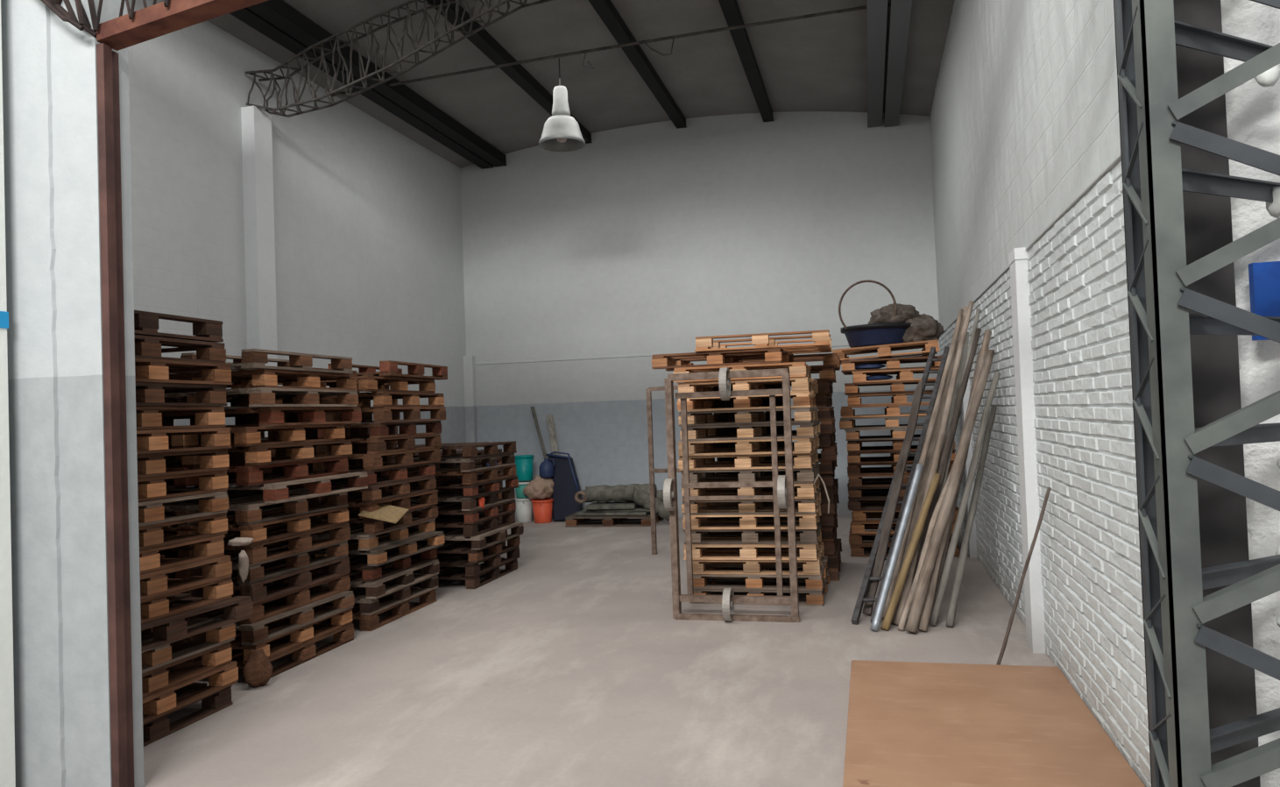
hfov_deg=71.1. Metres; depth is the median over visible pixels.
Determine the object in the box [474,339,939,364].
trim
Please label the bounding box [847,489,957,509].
wooden pallet
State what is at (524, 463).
bucket
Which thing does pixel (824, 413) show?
wooden pallet
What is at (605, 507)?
stone slabs
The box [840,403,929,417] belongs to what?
wooden pallet
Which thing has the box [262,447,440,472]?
wooden pallet
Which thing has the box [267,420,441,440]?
wooden pallet
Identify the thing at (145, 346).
wooden pallet
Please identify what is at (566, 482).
plastic barrow
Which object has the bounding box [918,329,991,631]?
pole
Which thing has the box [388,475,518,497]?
wooden pallet
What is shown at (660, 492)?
tarp
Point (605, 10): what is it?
beam
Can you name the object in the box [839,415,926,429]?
wooden pallet
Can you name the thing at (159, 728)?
wooden pallet
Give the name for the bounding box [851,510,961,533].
wooden pallet
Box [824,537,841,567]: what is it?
wooden pallet
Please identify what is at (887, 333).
plastic tub
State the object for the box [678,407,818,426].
wooden pallet
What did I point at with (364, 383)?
wooden pallet
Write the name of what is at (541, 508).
bucket
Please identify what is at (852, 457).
wooden pallet
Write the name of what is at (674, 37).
rod
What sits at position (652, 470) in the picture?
rack
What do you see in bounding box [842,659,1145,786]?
sheet
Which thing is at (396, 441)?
wooden pallet
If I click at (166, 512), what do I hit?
wooden pallet
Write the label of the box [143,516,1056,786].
floor
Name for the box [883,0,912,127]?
beam
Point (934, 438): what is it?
plank
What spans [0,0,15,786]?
wall
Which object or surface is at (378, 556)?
wooden pallet
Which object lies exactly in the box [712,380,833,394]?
wooden pallet
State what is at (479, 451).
wooden pallet
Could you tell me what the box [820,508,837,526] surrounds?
wooden pallet
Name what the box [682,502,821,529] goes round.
wooden pallet
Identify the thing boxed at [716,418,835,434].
wooden pallet
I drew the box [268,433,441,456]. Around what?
wooden pallet
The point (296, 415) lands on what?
wooden pallet
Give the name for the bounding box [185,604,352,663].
wooden pallet
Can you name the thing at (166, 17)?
truss
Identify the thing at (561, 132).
hanging lamp
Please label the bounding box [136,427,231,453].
wooden pallet
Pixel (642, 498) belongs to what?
tarp
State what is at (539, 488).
sack
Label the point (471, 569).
wooden pallet
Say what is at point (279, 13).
ceiling beam
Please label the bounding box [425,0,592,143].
beam
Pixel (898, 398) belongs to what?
wooden pallet
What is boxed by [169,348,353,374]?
wooden pallet
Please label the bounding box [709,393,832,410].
wooden pallet
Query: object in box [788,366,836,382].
wooden pallet
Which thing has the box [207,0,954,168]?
ceiling
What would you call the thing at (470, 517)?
wooden pallet
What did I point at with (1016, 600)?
stick
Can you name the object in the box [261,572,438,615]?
wooden pallet
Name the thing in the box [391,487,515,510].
wooden pallet
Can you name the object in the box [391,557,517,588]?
wooden pallet
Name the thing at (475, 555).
wooden pallet
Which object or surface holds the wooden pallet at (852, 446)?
on the wooden pallet at (852, 457)
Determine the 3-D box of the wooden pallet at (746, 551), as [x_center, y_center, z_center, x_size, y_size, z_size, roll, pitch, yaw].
[1.109,1.440,8.606,1.213,0.133,1.124,-2,-1,14]
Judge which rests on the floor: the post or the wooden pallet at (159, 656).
the post
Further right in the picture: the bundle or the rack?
the bundle
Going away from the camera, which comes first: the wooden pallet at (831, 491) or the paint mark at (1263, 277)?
the paint mark at (1263, 277)
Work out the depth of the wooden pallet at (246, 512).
6.62 m
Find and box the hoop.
[838,279,897,328]
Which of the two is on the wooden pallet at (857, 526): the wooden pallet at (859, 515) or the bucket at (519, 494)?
the wooden pallet at (859, 515)
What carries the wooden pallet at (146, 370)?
on the wooden pallet at (147, 394)
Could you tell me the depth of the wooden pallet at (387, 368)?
8.46 m
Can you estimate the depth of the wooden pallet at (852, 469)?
10.52 m
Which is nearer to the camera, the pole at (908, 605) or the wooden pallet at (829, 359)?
the pole at (908, 605)
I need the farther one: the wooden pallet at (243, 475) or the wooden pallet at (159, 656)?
the wooden pallet at (243, 475)
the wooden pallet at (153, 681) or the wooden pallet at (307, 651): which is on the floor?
the wooden pallet at (307, 651)
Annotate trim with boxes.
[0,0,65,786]
[463,355,477,465]
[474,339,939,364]
[961,329,977,558]
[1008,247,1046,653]
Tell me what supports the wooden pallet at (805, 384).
on the wooden pallet at (802, 399)
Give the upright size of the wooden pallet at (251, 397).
0.133 m
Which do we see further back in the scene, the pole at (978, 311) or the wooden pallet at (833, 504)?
the wooden pallet at (833, 504)
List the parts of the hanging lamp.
hanger rod, bulb, lamp shade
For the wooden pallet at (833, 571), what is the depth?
9.07 m
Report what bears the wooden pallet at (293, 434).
on the wooden pallet at (258, 455)
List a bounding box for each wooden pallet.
[134,309,223,342]
[134,334,226,363]
[134,357,231,384]
[135,381,227,406]
[135,406,225,430]
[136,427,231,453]
[136,448,229,478]
[137,469,228,502]
[138,491,228,526]
[138,512,227,550]
[139,534,224,574]
[139,554,232,600]
[140,574,233,623]
[141,593,253,651]
[141,617,235,673]
[141,639,232,697]
[142,660,238,724]
[142,682,232,746]
[151,406,361,430]
[158,523,350,564]
[161,506,349,544]
[162,490,348,524]
[163,446,176,462]
[164,387,358,409]
[164,396,232,403]
[164,415,239,427]
[164,431,259,443]
[164,456,348,487]
[164,489,233,515]
[164,539,348,583]
[165,439,352,466]
[165,556,350,603]
[166,472,368,502]
[167,471,263,493]
[168,424,345,448]
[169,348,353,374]
[169,368,357,390]
[182,589,354,645]
[183,622,354,683]
[184,572,350,623]
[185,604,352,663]
[259,425,397,438]
[259,489,438,518]
[261,433,399,445]
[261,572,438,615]
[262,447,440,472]
[262,462,435,486]
[263,559,439,598]
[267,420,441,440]
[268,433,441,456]
[275,391,444,407]
[277,375,435,393]
[283,406,445,425]
[286,475,436,502]
[307,530,444,565]
[309,544,437,581]
[310,503,438,534]
[310,517,435,550]
[311,360,447,380]
[316,586,436,630]
[388,452,515,472]
[388,464,516,485]
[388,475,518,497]
[389,440,516,459]
[390,535,520,562]
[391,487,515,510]
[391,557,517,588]
[392,545,519,576]
[407,510,516,536]
[408,522,523,549]
[410,499,516,523]
[413,448,502,464]
[417,480,502,489]
[435,459,503,475]
[437,468,503,481]
[474,492,502,500]
[477,504,502,511]
[565,513,664,527]
[651,347,793,371]
[673,361,811,382]
[677,376,818,393]
[677,392,816,411]
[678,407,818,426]
[678,433,819,455]
[678,447,818,470]
[679,420,820,440]
[680,460,819,483]
[681,474,819,500]
[681,487,821,514]
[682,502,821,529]
[683,515,821,544]
[683,528,821,559]
[689,568,829,606]
[692,541,824,574]
[693,555,828,590]
[694,329,832,353]
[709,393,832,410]
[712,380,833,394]
[713,406,834,421]
[715,431,835,447]
[715,454,837,473]
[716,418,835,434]
[717,442,837,460]
[730,469,834,487]
[741,353,840,370]
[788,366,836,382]
[819,478,838,500]
[820,490,839,513]
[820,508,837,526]
[820,514,838,540]
[821,527,836,554]
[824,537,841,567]
[828,555,841,580]
[832,339,939,364]
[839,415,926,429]
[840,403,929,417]
[841,355,941,374]
[844,379,935,395]
[844,426,922,440]
[847,391,932,405]
[847,438,954,452]
[847,446,955,463]
[847,457,953,474]
[847,479,906,498]
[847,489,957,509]
[848,468,949,487]
[848,521,957,544]
[850,535,959,556]
[851,367,939,382]
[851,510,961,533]
[852,501,958,521]
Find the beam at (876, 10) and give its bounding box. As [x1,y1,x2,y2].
[866,0,887,127]
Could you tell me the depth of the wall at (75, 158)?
4.31 m
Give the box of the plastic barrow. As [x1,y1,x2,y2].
[545,451,582,521]
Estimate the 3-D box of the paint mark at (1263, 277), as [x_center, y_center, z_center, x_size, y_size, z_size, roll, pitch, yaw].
[2.079,-0.276,2.482,0.675,0.220,0.030,-2,-1,14]
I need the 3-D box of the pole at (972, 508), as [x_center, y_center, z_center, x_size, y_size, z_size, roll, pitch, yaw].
[2.747,0.966,7.408,0.063,1.728,1.118,-3,-2,43]
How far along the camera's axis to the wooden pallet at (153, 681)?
5.41 m
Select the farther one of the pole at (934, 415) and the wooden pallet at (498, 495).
the wooden pallet at (498, 495)
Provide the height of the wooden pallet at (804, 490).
0.133 m
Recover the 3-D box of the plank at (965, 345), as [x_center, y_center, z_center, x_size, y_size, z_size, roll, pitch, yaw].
[2.808,0.599,8.382,0.114,2.475,2.128,-3,-2,36]
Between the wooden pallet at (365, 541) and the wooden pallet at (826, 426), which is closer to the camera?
the wooden pallet at (365, 541)
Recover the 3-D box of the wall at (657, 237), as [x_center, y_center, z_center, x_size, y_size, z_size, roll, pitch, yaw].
[0.802,-1.359,15.230,8.680,6.870,0.250,-2,-1,14]
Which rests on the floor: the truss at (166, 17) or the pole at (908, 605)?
the pole at (908, 605)
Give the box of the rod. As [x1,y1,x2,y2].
[332,3,890,96]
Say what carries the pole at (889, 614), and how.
on the floor
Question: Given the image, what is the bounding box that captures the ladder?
[850,346,949,624]
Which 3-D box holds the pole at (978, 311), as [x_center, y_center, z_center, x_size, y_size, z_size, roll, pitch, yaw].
[2.716,0.519,7.903,0.064,2.645,1.660,-3,-2,42]
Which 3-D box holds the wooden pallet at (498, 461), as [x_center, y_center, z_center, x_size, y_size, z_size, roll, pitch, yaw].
[-2.531,0.960,11.619,1.124,0.133,1.213,-2,-1,15]
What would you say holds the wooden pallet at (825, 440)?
on the wooden pallet at (827, 453)
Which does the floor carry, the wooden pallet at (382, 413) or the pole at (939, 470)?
the pole at (939, 470)
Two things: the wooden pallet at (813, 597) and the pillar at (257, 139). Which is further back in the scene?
the pillar at (257, 139)
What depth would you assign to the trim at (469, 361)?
15.94 m
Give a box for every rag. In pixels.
[227,537,254,545]
[238,550,248,582]
[477,496,484,508]
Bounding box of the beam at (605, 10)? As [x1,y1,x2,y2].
[588,0,686,128]
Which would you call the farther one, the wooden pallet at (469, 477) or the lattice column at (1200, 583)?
the wooden pallet at (469, 477)
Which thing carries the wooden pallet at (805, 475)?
on the wooden pallet at (804, 490)
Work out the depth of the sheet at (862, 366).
10.59 m
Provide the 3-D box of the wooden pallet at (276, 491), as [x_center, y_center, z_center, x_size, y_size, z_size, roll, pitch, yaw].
[-2.944,0.731,6.985,1.122,0.133,1.207,-2,-1,14]
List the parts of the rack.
post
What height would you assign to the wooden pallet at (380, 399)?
0.133 m
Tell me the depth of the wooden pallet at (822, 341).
8.20 m
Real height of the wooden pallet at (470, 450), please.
0.133 m
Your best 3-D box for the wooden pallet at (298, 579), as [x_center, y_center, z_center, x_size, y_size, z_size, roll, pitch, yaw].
[-3.060,1.411,6.871,1.125,0.133,1.211,-2,-1,14]
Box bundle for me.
[867,303,922,324]
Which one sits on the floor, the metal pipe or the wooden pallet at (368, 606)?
the metal pipe
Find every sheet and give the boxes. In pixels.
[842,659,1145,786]
[855,363,885,369]
[866,374,893,380]
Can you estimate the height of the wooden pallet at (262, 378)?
0.133 m
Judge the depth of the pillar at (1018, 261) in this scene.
6.25 m
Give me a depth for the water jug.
15.07 m
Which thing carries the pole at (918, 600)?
on the floor
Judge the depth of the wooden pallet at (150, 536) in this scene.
5.39 m
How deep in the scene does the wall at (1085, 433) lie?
5.40 m
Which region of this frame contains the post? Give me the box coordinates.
[96,42,134,786]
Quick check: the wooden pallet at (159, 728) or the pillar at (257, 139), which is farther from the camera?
the pillar at (257, 139)
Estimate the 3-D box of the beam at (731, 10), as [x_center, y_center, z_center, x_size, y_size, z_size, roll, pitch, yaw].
[0.757,-4.636,9.441,0.174,0.151,11.040,-2,-1,14]
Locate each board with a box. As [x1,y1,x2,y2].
[530,406,547,458]
[546,414,558,454]
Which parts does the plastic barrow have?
handle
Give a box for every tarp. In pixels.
[574,483,657,503]
[628,489,663,502]
[631,486,669,520]
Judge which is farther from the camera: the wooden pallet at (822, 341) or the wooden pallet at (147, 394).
the wooden pallet at (822, 341)
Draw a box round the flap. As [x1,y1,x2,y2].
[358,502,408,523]
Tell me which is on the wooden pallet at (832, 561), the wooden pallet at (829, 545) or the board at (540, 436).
the wooden pallet at (829, 545)
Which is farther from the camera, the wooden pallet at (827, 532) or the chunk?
the wooden pallet at (827, 532)
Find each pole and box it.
[880,473,940,630]
[881,308,963,619]
[891,411,961,624]
[894,300,974,625]
[897,446,958,630]
[905,349,995,633]
[906,327,981,619]
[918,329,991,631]
[928,371,1000,625]
[938,308,980,498]
[945,404,997,627]
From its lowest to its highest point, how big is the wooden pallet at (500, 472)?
0.133 m
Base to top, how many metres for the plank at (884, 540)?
1.967 m
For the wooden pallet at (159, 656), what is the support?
on the wooden pallet at (153, 681)
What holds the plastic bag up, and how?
on the wooden pallet at (884, 351)
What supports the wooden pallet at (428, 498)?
on the wooden pallet at (371, 526)
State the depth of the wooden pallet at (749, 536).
8.23 m
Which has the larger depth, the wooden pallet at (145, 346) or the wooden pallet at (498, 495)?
the wooden pallet at (498, 495)
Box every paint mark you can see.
[0,311,8,328]
[1248,261,1279,340]
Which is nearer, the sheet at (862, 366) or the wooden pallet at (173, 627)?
the wooden pallet at (173, 627)
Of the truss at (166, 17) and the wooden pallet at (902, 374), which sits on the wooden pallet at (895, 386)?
the wooden pallet at (902, 374)
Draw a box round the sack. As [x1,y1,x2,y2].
[523,475,553,499]
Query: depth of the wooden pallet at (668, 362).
8.35 m
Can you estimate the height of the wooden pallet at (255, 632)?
0.133 m
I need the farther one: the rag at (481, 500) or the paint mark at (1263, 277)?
the rag at (481, 500)
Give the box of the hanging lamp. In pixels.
[538,57,585,151]
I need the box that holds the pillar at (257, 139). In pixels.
[240,105,282,437]
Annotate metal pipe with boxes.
[869,463,923,631]
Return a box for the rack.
[645,385,720,554]
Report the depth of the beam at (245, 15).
12.04 m
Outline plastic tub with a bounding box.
[840,322,912,347]
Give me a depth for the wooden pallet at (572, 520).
14.21 m
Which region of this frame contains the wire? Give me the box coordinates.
[813,473,829,513]
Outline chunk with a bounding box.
[243,648,272,687]
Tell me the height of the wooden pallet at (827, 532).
0.133 m
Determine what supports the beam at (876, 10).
attached to the ceiling
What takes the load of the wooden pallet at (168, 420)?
on the wooden pallet at (199, 435)
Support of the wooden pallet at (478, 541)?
on the wooden pallet at (475, 555)
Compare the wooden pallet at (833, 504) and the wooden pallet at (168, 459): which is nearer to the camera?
the wooden pallet at (168, 459)
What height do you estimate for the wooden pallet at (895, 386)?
0.133 m
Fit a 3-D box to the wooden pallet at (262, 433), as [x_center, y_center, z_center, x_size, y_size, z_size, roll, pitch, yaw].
[-3.549,0.419,10.127,1.122,0.133,1.207,-2,-1,14]
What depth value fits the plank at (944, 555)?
7.42 m
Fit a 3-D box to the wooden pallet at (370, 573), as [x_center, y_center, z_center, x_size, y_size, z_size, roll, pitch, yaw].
[-2.684,1.568,8.352,1.125,0.133,1.211,-2,-1,13]
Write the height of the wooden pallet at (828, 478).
0.133 m
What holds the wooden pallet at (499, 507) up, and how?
on the wooden pallet
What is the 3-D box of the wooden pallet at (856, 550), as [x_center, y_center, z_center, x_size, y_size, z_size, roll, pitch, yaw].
[3.178,1.827,10.893,1.213,0.133,1.121,-2,-1,13]
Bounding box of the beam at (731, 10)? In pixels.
[718,0,774,122]
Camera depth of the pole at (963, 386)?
8.00 m
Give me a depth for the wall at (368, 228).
11.46 m
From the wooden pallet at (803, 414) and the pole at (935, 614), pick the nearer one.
the pole at (935, 614)
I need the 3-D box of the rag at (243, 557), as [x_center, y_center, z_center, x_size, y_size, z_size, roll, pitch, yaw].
[-2.671,1.164,6.035,0.052,0.220,0.089,-2,-1,14]
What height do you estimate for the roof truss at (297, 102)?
1.142 m
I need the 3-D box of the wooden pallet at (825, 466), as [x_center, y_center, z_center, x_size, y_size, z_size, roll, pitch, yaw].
[1.506,0.775,9.760,1.211,0.133,1.125,-2,-1,15]
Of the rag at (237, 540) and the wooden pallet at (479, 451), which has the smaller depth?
the rag at (237, 540)
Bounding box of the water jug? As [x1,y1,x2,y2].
[538,458,554,477]
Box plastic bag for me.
[902,313,944,342]
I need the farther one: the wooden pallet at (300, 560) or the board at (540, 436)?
the board at (540, 436)
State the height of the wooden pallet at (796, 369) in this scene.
0.133 m
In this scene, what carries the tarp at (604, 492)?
on the stone slabs
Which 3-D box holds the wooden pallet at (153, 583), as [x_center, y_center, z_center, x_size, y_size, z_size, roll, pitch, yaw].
[-3.291,1.110,5.257,1.122,0.133,1.207,-2,-1,15]
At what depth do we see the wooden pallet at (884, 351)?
10.59 m
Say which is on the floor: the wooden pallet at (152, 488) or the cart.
the cart
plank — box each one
[862,380,923,615]
[899,305,968,571]
[929,347,981,619]
[941,332,968,448]
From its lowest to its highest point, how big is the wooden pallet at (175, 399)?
0.133 m
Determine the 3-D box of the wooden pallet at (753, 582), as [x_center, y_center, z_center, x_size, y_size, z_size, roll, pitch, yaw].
[1.172,1.709,8.618,1.207,0.133,1.122,-2,-1,15]
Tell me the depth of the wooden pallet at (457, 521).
9.80 m
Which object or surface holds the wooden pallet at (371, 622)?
on the floor
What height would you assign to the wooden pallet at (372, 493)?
0.133 m
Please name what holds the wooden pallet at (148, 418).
on the wooden pallet at (148, 441)
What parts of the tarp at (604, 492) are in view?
grey coil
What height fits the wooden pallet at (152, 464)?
0.133 m
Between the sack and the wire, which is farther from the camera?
the sack
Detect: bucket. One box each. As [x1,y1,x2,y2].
[514,454,534,480]
[515,480,530,498]
[515,497,532,522]
[530,498,553,523]
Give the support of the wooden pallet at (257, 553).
on the wooden pallet at (300, 560)
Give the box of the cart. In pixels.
[663,367,799,622]
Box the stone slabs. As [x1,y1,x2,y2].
[574,501,650,516]
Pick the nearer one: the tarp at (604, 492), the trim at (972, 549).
the trim at (972, 549)
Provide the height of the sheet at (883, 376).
0.076 m
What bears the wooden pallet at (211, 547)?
on the wooden pallet at (153, 583)
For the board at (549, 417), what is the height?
0.803 m
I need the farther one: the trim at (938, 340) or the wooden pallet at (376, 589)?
the trim at (938, 340)
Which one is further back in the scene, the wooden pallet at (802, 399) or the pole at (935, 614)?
the wooden pallet at (802, 399)
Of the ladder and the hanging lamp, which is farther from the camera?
the hanging lamp
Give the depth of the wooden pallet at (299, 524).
6.68 m
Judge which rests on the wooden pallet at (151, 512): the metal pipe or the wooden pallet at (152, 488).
the wooden pallet at (152, 488)
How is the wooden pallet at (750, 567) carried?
on the wooden pallet at (753, 582)
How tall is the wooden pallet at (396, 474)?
0.133 m
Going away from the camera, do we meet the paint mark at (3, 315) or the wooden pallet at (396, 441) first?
the paint mark at (3, 315)
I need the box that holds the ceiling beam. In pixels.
[246,0,506,166]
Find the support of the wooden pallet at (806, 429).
on the wooden pallet at (803, 445)
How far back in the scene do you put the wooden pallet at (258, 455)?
6.72 m
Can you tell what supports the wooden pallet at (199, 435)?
on the wooden pallet at (168, 459)
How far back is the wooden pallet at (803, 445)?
8.18 m
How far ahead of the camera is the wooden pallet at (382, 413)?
8.37 m
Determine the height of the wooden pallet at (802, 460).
0.133 m
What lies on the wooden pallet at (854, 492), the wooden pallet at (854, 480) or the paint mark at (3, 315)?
the wooden pallet at (854, 480)
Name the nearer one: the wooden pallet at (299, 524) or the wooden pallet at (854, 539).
the wooden pallet at (299, 524)
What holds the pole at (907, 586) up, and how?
on the floor
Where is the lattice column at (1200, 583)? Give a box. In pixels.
[1113,0,1279,786]
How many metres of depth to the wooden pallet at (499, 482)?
11.43 m
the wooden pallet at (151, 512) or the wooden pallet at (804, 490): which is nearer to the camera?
the wooden pallet at (151, 512)
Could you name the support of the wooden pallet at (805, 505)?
on the wooden pallet at (808, 520)
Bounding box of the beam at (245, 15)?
[229,7,494,169]
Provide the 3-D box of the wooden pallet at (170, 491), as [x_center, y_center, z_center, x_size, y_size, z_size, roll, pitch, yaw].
[-4.109,0.790,7.741,1.124,0.133,1.213,-2,-1,13]
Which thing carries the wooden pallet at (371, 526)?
on the wooden pallet at (365, 541)
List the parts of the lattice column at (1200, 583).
plate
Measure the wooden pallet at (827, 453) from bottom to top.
0.133 m
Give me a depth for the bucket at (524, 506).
15.11 m
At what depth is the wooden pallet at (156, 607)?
5.41 m
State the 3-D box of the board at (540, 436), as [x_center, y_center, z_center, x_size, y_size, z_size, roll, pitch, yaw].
[-1.736,0.734,15.533,0.060,1.026,0.482,-1,-2,-36]
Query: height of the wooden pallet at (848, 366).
0.133 m
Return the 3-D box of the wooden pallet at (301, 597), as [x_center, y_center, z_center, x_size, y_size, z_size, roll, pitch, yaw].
[-3.065,1.547,6.884,1.122,0.133,1.207,-2,-1,15]
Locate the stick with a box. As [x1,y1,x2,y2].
[996,487,1051,664]
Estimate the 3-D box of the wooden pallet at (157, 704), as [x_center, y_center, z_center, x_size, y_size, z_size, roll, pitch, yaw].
[-3.247,1.786,5.255,1.122,0.133,1.207,-2,-1,13]
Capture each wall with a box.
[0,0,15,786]
[49,0,144,786]
[127,0,466,487]
[459,111,940,517]
[929,0,1252,786]
[1220,0,1279,786]
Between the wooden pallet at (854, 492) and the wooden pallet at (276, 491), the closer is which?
the wooden pallet at (276, 491)
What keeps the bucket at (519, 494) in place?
on the bucket at (524, 506)
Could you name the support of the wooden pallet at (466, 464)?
on the wooden pallet at (469, 477)
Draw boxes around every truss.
[40,0,268,50]
[245,0,553,117]
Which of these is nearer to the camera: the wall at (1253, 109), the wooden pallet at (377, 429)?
the wall at (1253, 109)
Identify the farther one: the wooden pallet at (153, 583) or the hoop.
the hoop
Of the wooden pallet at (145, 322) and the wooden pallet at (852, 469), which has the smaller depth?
the wooden pallet at (145, 322)

